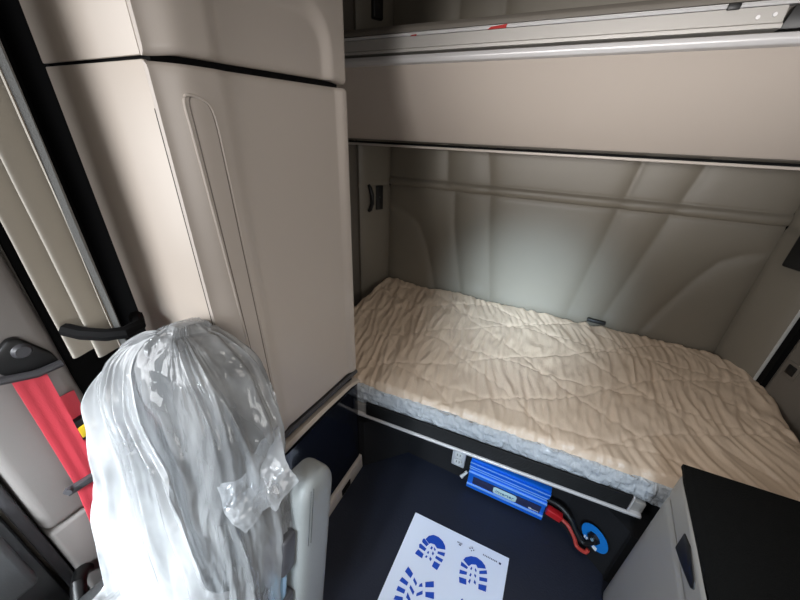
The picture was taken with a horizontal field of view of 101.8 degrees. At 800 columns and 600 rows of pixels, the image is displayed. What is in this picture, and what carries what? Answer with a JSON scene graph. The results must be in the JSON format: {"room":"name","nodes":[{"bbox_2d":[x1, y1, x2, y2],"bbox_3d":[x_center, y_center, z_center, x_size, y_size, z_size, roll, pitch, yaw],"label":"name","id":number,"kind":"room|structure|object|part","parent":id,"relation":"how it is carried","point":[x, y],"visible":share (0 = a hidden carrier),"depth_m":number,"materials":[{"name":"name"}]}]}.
{"room":"vehicle interior","nodes":[
{"label":"vehicle interior","id":0,"kind":"room"},
{"bbox_2d":[0,251,82,528],"bbox_3d":[-0.878,0.183,0.734,0.075,0.840,0.200,14,30,22],"label":"wall pillar","id":1,"kind":"structure","parent":0,"point":[31,470],"depth_m":0.76,"materials":[{"name":"grey plastic"}]},
{"bbox_2d":[0,337,93,520],"bbox_3d":[-0.816,0.490,0.858,0.089,0.886,0.158,14,30,22],"label":"belt","id":2,"kind":"object","parent":1,"relation":"attached to","point":[59,418],"visible":0.45,"depth_m":0.75,"materials":[{"name":"red fabric"}]},
{"bbox_2d":[0,0,359,592],"bbox_3d":[-0.899,-0.054,0.745,0.080,2.250,3.150,14,30,22],"label":"wall","id":3,"kind":"structure","parent":0,"point":[347,4],"depth_m":1.70,"materials":[{"name":"grey plastic"}]},
{"bbox_2d":[0,484,73,586],"bbox_3d":[-0.937,0.334,0.699,0.055,1.200,0.023,14,30,22],"label":"trim","id":4,"kind":"structure","parent":3,"relation":"attached to","point":[9,507],"depth_m":0.82,"materials":[{"name":"grey plastic"}]},
{"bbox_2d":[0,517,93,599],"bbox_3d":[-1.130,0.841,0.467,0.247,0.700,1.046,14,30,22],"label":"door","id":5,"kind":"structure","parent":3,"relation":"in","point":[23,576],"depth_m":0.82,"materials":[{"name":"grey plastic"}]},
{"bbox_3d":[-1.065,0.733,0.560,0.065,0.211,0.580,14,30,22],"label":"armrest","id":6,"kind":"part","parent":5,"relation":"part of","materials":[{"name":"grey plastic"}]},
{"bbox_3d":[-0.874,0.859,0.929,0.039,0.261,0.146,-15,32,-30],"label":"grab handle","id":7,"kind":"part","parent":5,"relation":"part of","materials":[{"name":"black plastic"}]},
{"bbox_2d":[0,40,126,358],"bbox_3d":[-0.654,-0.401,0.471,0.138,1.169,0.044,-2,28,-8],"label":"privacy curtain","id":8,"kind":"object","parent":3,"relation":"hanging from","point":[37,216],"visible":0.93,"depth_m":0.60,"materials":[{"name":"beige fabric"}]},
{"bbox_2d":[58,311,145,340],"bbox_3d":[-0.629,0.063,0.690,0.142,0.035,0.083,-16,33,-32],"label":"tie","id":9,"kind":"object","parent":8,"relation":"attached to","point":[137,323],"visible":1,"depth_m":0.67,"materials":[{"name":"black rubber"}]},
{"bbox_2d":[38,506,101,588],"bbox_3d":[-0.891,0.780,1.042,0.093,0.497,0.212,14,30,22],"label":"trim","id":10,"kind":"structure","parent":3,"relation":"attached to","point":[73,538],"depth_m":0.90,"materials":[{"name":"grey plastic"}]},
{"bbox_2d":[0,0,145,437],"bbox_3d":[-0.757,-0.041,0.786,0.147,2.200,0.170,14,30,22],"label":"trim","id":11,"kind":"structure","parent":3,"relation":"attached to","point":[16,37],"depth_m":0.72,"materials":[{"name":"black plastic"}]},
{"bbox_2d":[19,0,344,87],"bbox_3d":[-0.384,-0.785,0.583,0.330,0.666,0.500,14,30,22],"label":"upper cabinet","id":12,"kind":"object","parent":3,"relation":"attached to","point":[302,41],"visible":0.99,"depth_m":0.56,"materials":[{"name":"beige plastic"}]},
{"bbox_3d":[-0.507,-0.693,0.389,0.298,0.661,0.006,14,30,22],"label":"panel","id":13,"kind":"part","parent":12,"relation":"part of","materials":[{"name":"beige plastic"}]},
{"bbox_3d":[-0.249,-0.752,0.525,0.029,0.662,0.500,14,30,22],"label":"door","id":14,"kind":"part","parent":12,"relation":"part of","materials":[{"name":"beige plastic"}]},
{"bbox_2d":[46,59,356,437],"bbox_3d":[-0.411,-0.060,0.956,0.333,0.995,0.500,14,30,22],"label":"upper cabinet","id":15,"kind":"object","parent":3,"relation":"attached to","point":[222,197],"visible":0.86,"depth_m":0.69,"materials":[{"name":"beige plastic"}]},
{"bbox_3d":[-0.534,0.030,0.764,0.298,0.960,0.008,14,30,22],"label":"panel","id":16,"kind":"part","parent":15,"relation":"part of","materials":[{"name":"beige plastic"}]},
{"bbox_3d":[-0.276,-0.048,0.888,0.031,0.944,0.500,14,30,22],"label":"door","id":17,"kind":"part","parent":15,"relation":"part of","materials":[{"name":"beige plastic"}]},
{"bbox_2d":[353,0,393,300],"bbox_3d":[-0.146,-0.747,1.841,0.206,1.930,0.042,-16,32,-31],"label":"wall","id":18,"kind":"structure","parent":0,"point":[373,162],"depth_m":1.89,"materials":[{"name":"beige plastic"}]},
{"bbox_2d":[367,184,373,211],"bbox_3d":[-0.168,-0.583,1.868,0.040,0.157,0.027,14,30,22],"label":"coat hook","id":19,"kind":"object","parent":18,"relation":"attached to","point":[371,206],"visible":1,"depth_m":1.86,"materials":[{"name":"black plastic"}]},
{"bbox_2d":[371,0,382,20],"bbox_3d":[-0.104,-1.416,1.471,0.056,0.230,0.028,-16,32,-31],"label":"wall fitting","id":20,"kind":"object","parent":18,"relation":"attached to","point":[376,5],"visible":1,"depth_m":1.50,"materials":[{"name":"black plastic"}]},
{"bbox_2d":[376,185,382,209],"bbox_3d":[-0.121,-0.600,1.908,0.048,0.136,0.014,-16,32,-31],"label":"wall socket","id":21,"kind":"object","parent":18,"relation":"attached to","point":[379,189],"visible":1,"depth_m":1.90,"materials":[{"name":"black plastic"}]},
{"bbox_2d":[323,452,608,599],"bbox_3d":[0.043,1.198,0.911,2.260,0.060,3.450,14,30,22],"label":"floor","id":22,"kind":"structure","parent":0,"point":[368,527],"depth_m":1.33,"materials":[{"name":"blue carpet"}]},
{"bbox_2d":[79,324,331,599],"bbox_3d":[-0.574,0.662,0.634,0.515,1.102,0.828,14,30,22],"label":"passenger seat","id":23,"kind":"object","parent":22,"relation":"on","point":[196,435],"visible":0.83,"depth_m":0.64,"materials":[{"name":"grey plastic"}]},
{"bbox_2d":[79,579,121,599],"bbox_3d":[-0.663,0.922,0.629,0.480,0.197,0.536,14,30,22],"label":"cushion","id":24,"kind":"object","parent":23,"relation":"on","point":[115,594],"depth_m":0.81,"materials":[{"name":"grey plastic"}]},
{"bbox_2d":[81,317,292,599],"bbox_3d":[-0.555,0.533,0.563,0.516,0.839,0.739,16,30,25],"label":"cover","id":25,"kind":"object","parent":23,"relation":"on","point":[120,553],"visible":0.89,"depth_m":0.65,"materials":[{"name":"clear plastic"}]},
{"bbox_2d":[92,572,163,599],"bbox_3d":[-0.634,0.844,0.597,0.400,0.250,0.450,14,30,22],"label":"plastic seat cover","id":26,"kind":"object","parent":25,"relation":"on","point":[109,579],"depth_m":0.76,"materials":[{"name":"plastic"}]},
{"bbox_3d":[-0.467,0.403,0.725,0.406,0.716,0.252,14,30,22],"label":"backrest","id":27,"kind":"part","parent":23,"relation":"part of","materials":[{"name":"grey plastic"}]},
{"bbox_2d":[283,377,362,515],"bbox_3d":[-0.423,0.597,1.320,0.340,0.600,0.467,14,30,22],"label":"base cabinet","id":28,"kind":"object","parent":22,"relation":"on","point":[330,435],"visible":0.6,"depth_m":1.26,"materials":[{"name":"black plastic"}]},
{"bbox_3d":[-0.404,0.676,1.088,0.065,0.475,0.047,14,30,22],"label":"corner post","id":29,"kind":"part","parent":28,"relation":"part of","materials":[{"name":"plastic"}]},
{"bbox_3d":[-0.282,0.841,1.422,0.048,0.084,0.372,14,30,22],"label":"kick rail","id":30,"kind":"part","parent":28,"relation":"part of","materials":[{"name":"beige plastic"}]},
{"bbox_2d":[378,513,508,599],"bbox_3d":[0.125,1.062,1.108,0.391,0.006,0.549,14,30,22],"label":"floor mat","id":31,"kind":"object","parent":22,"relation":"on","point":[433,561],"visible":1,"depth_m":1.22,"materials":[{"name":"white paper"}]},
{"bbox_2d":[358,400,659,582],"bbox_3d":[0.515,0.570,1.625,2.020,0.433,0.904,14,30,22],"label":"bed base","id":32,"kind":"object","parent":22,"relation":"on","point":[622,518],"visible":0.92,"depth_m":1.23,"materials":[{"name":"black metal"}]},
{"bbox_2d":[451,450,466,467],"bbox_3d":[0.266,0.707,1.465,0.060,0.110,0.026,14,30,22],"label":"outlet box","id":33,"kind":"object","parent":32,"relation":"attached to","point":[458,458],"visible":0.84,"depth_m":1.46,"materials":[{"name":"grey plastic"}]},
{"bbox_2d":[454,458,461,464],"bbox_3d":[0.261,0.730,1.468,0.038,0.038,0.005,14,30,22],"label":"socket","id":34,"kind":"object","parent":33,"relation":"attached to","point":[457,461],"depth_m":1.46,"materials":[{"name":"grey plastic"}]},
{"bbox_2d":[455,452,462,458],"bbox_3d":[0.263,0.691,1.448,0.038,0.038,0.005,14,30,22],"label":"socket","id":35,"kind":"object","parent":33,"relation":"attached to","point":[458,455],"depth_m":1.45,"materials":[{"name":"grey plastic"}]},
{"bbox_3d":[0.305,0.593,1.258,1.074,0.013,0.050,13,29,19],"label":"edge rail","id":36,"kind":"part","parent":32,"relation":"part of","materials":[{"name":"silver metal"}]},
{"bbox_2d":[466,457,551,519],"bbox_3d":[0.458,0.804,1.400,0.326,0.189,0.032,14,30,22],"label":"inverter","id":37,"kind":"object","parent":32,"relation":"attached to","point":[527,495],"visible":1,"depth_m":1.38,"materials":[{"name":"blue metal"}]},
{"bbox_2d":[460,470,467,477],"bbox_3d":[0.292,0.797,1.487,0.039,0.037,0.017,-8,29,-19],"label":"stub","id":38,"kind":"object","parent":37,"relation":"attached to","point":[462,475],"visible":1,"depth_m":1.48,"materials":[{"name":"grey plastic"}]},
{"bbox_2d":[545,505,562,522],"bbox_3d":[0.625,0.867,1.319,0.064,0.047,0.028,14,30,22],"label":"boot","id":39,"kind":"object","parent":37,"relation":"attached to","point":[555,514],"visible":1,"depth_m":1.31,"materials":[{"name":"red rubber"}]},
{"bbox_2d":[562,518,589,554],"bbox_3d":[0.679,0.926,1.273,0.023,0.062,0.128,-15,32,-29],"label":"cable","id":40,"kind":"object","parent":39,"relation":"attached to","point":[586,551],"visible":0.99,"depth_m":1.27,"materials":[{"name":"red plastic"}]},
{"bbox_2d":[547,498,592,545],"bbox_3d":[0.658,0.862,1.261,0.027,0.090,0.196,-19,34,-35],"label":"cable","id":41,"kind":"object","parent":37,"relation":"attached to","point":[559,505],"visible":0.97,"depth_m":1.25,"materials":[{"name":"black plastic"}]},
{"bbox_2d":[353,277,799,507],"bbox_3d":[0.550,0.315,1.498,1.890,0.201,0.924,14,30,22],"label":"mattress","id":42,"kind":"object","parent":32,"relation":"on","point":[622,411],"visible":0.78,"depth_m":1.32,"materials":[{"name":"beige fabric"}]},
{"bbox_2d":[587,317,605,325],"bbox_3d":[1.021,0.111,1.691,0.085,0.019,0.022,14,30,22],"label":"buckle","id":43,"kind":"object","parent":42,"relation":"on","point":[592,320],"visible":1,"depth_m":1.68,"materials":[{"name":"black plastic"}]},
{"bbox_2d":[582,522,607,553],"bbox_3d":[0.711,0.878,1.195,0.018,0.100,0.100,-11,30,-23],"label":"decal","id":44,"kind":"object","parent":32,"relation":"attached to","point":[590,532],"visible":1,"depth_m":1.19,"materials":[{"name":"blue plastic"}]},
{"bbox_3d":[0.754,0.665,1.062,0.005,0.070,0.013,14,30,22],"label":"trim","id":45,"kind":"part","parent":32,"relation":"part of","materials":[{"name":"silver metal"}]},
{"bbox_2d":[603,464,799,599],"bbox_3d":[0.812,0.954,0.605,0.551,0.688,0.832,14,30,22],"label":"storage cabinet","id":46,"kind":"object","parent":22,"relation":"on","point":[715,537],"visible":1,"depth_m":0.75,"materials":[{"name":"black plastic"}]},
{"bbox_3d":[0.573,0.951,0.714,0.030,0.572,0.798,14,30,22],"label":"panel","id":47,"kind":"part","parent":46,"relation":"part of","materials":[{"name":"grey plastic"}]},
{"bbox_3d":[0.660,0.602,0.743,0.012,0.063,0.112,14,30,22],"label":"latch handle","id":48,"kind":"part","parent":46,"relation":"part of","materials":[{"name":"black plastic"}]},
{"bbox_2d":[388,0,799,353],"bbox_3d":[0.736,-0.575,1.570,1.750,1.935,0.086,14,30,22],"label":"wall","id":49,"kind":"structure","parent":0,"point":[666,252],"depth_m":1.55,"materials":[{"name":"beige plastic"}]},
{"bbox_2d":[337,0,799,170],"bbox_3d":[0.633,-0.727,1.153,1.990,0.400,0.529,14,30,22],"label":"bunk","id":50,"kind":"object","parent":49,"relation":"attached to","point":[699,78],"visible":0.92,"depth_m":0.99,"materials":[{"name":"beige plastic"}]},
{"bbox_3d":[0.264,-0.814,1.018,1.390,0.044,0.042,14,30,22],"label":"rail","id":51,"kind":"part","parent":50,"relation":"part of","materials":[{"name":"silver metal"}]},
{"bbox_3d":[0.583,-0.651,1.080,1.990,0.277,0.270,14,30,22],"label":"cloth panel","id":52,"kind":"part","parent":50,"relation":"part of","materials":[{"name":"beige fabric"}]},
{"bbox_3d":[0.533,-0.771,0.890,1.990,0.012,0.024,14,30,22],"label":"bead rail","id":53,"kind":"part","parent":50,"relation":"part of","materials":[{"name":"silver metal"}]},
{"bbox_3d":[0.530,-0.707,0.921,1.990,0.029,0.049,14,30,22],"label":"rail","id":54,"kind":"part","parent":50,"relation":"part of","materials":[{"name":"silver metal"}]},
{"bbox_2d":[713,205,799,377],"bbox_3d":[1.528,-0.323,1.147,0.042,1.930,0.184,0,27,-4],"label":"wall","id":55,"kind":"structure","parent":0,"point":[771,304],"depth_m":1.33,"materials":[{"name":"beige plastic"}]},
{"bbox_2d":[753,310,799,380],"bbox_3d":[1.528,-0.310,1.046,0.009,1.700,0.010,14,30,22],"label":"trim","id":56,"kind":"structure","parent":55,"relation":"attached to","point":[797,316],"depth_m":1.30,"materials":[{"name":"grey plastic"}]},
{"bbox_2d":[756,317,799,387],"bbox_3d":[1.555,-0.254,1.048,0.060,1.700,0.060,14,30,22],"label":"trim","id":57,"kind":"structure","parent":55,"relation":"attached to","point":[793,336],"depth_m":1.28,"materials":[{"name":"black plastic"}]},
{"bbox_2d":[782,236,799,271],"bbox_3d":[1.487,-0.164,1.152,0.036,0.150,0.150,0,27,-4],"label":"wall fitting","id":58,"kind":"object","parent":55,"relation":"attached to","point":[792,261],"visible":1,"depth_m":1.21,"materials":[{"name":"black plastic"}]},
{"bbox_3d":[1.021,0.438,-0.063,0.080,2.250,3.150,14,30,22],"label":"wall","id":59,"kind":"structure","parent":0,"visible":0},
{"bbox_2d":[765,340,799,441],"bbox_3d":[1.421,0.483,1.081,0.064,0.550,0.610,12,29,19],"label":"trim","id":60,"kind":"structure","parent":59,"relation":"attached to","point":[785,392],"depth_m":1.24,"materials":[{"name":"grey plastic"}]},
{"bbox_2d":[781,360,799,380],"bbox_3d":[1.494,0.269,1.240,0.010,0.064,0.054,7,28,9],"label":"switch","id":61,"kind":"object","parent":59,"relation":"attached to","point":[791,370],"visible":1,"depth_m":1.24,"materials":[{"name":"grey plastic"}]}
]}

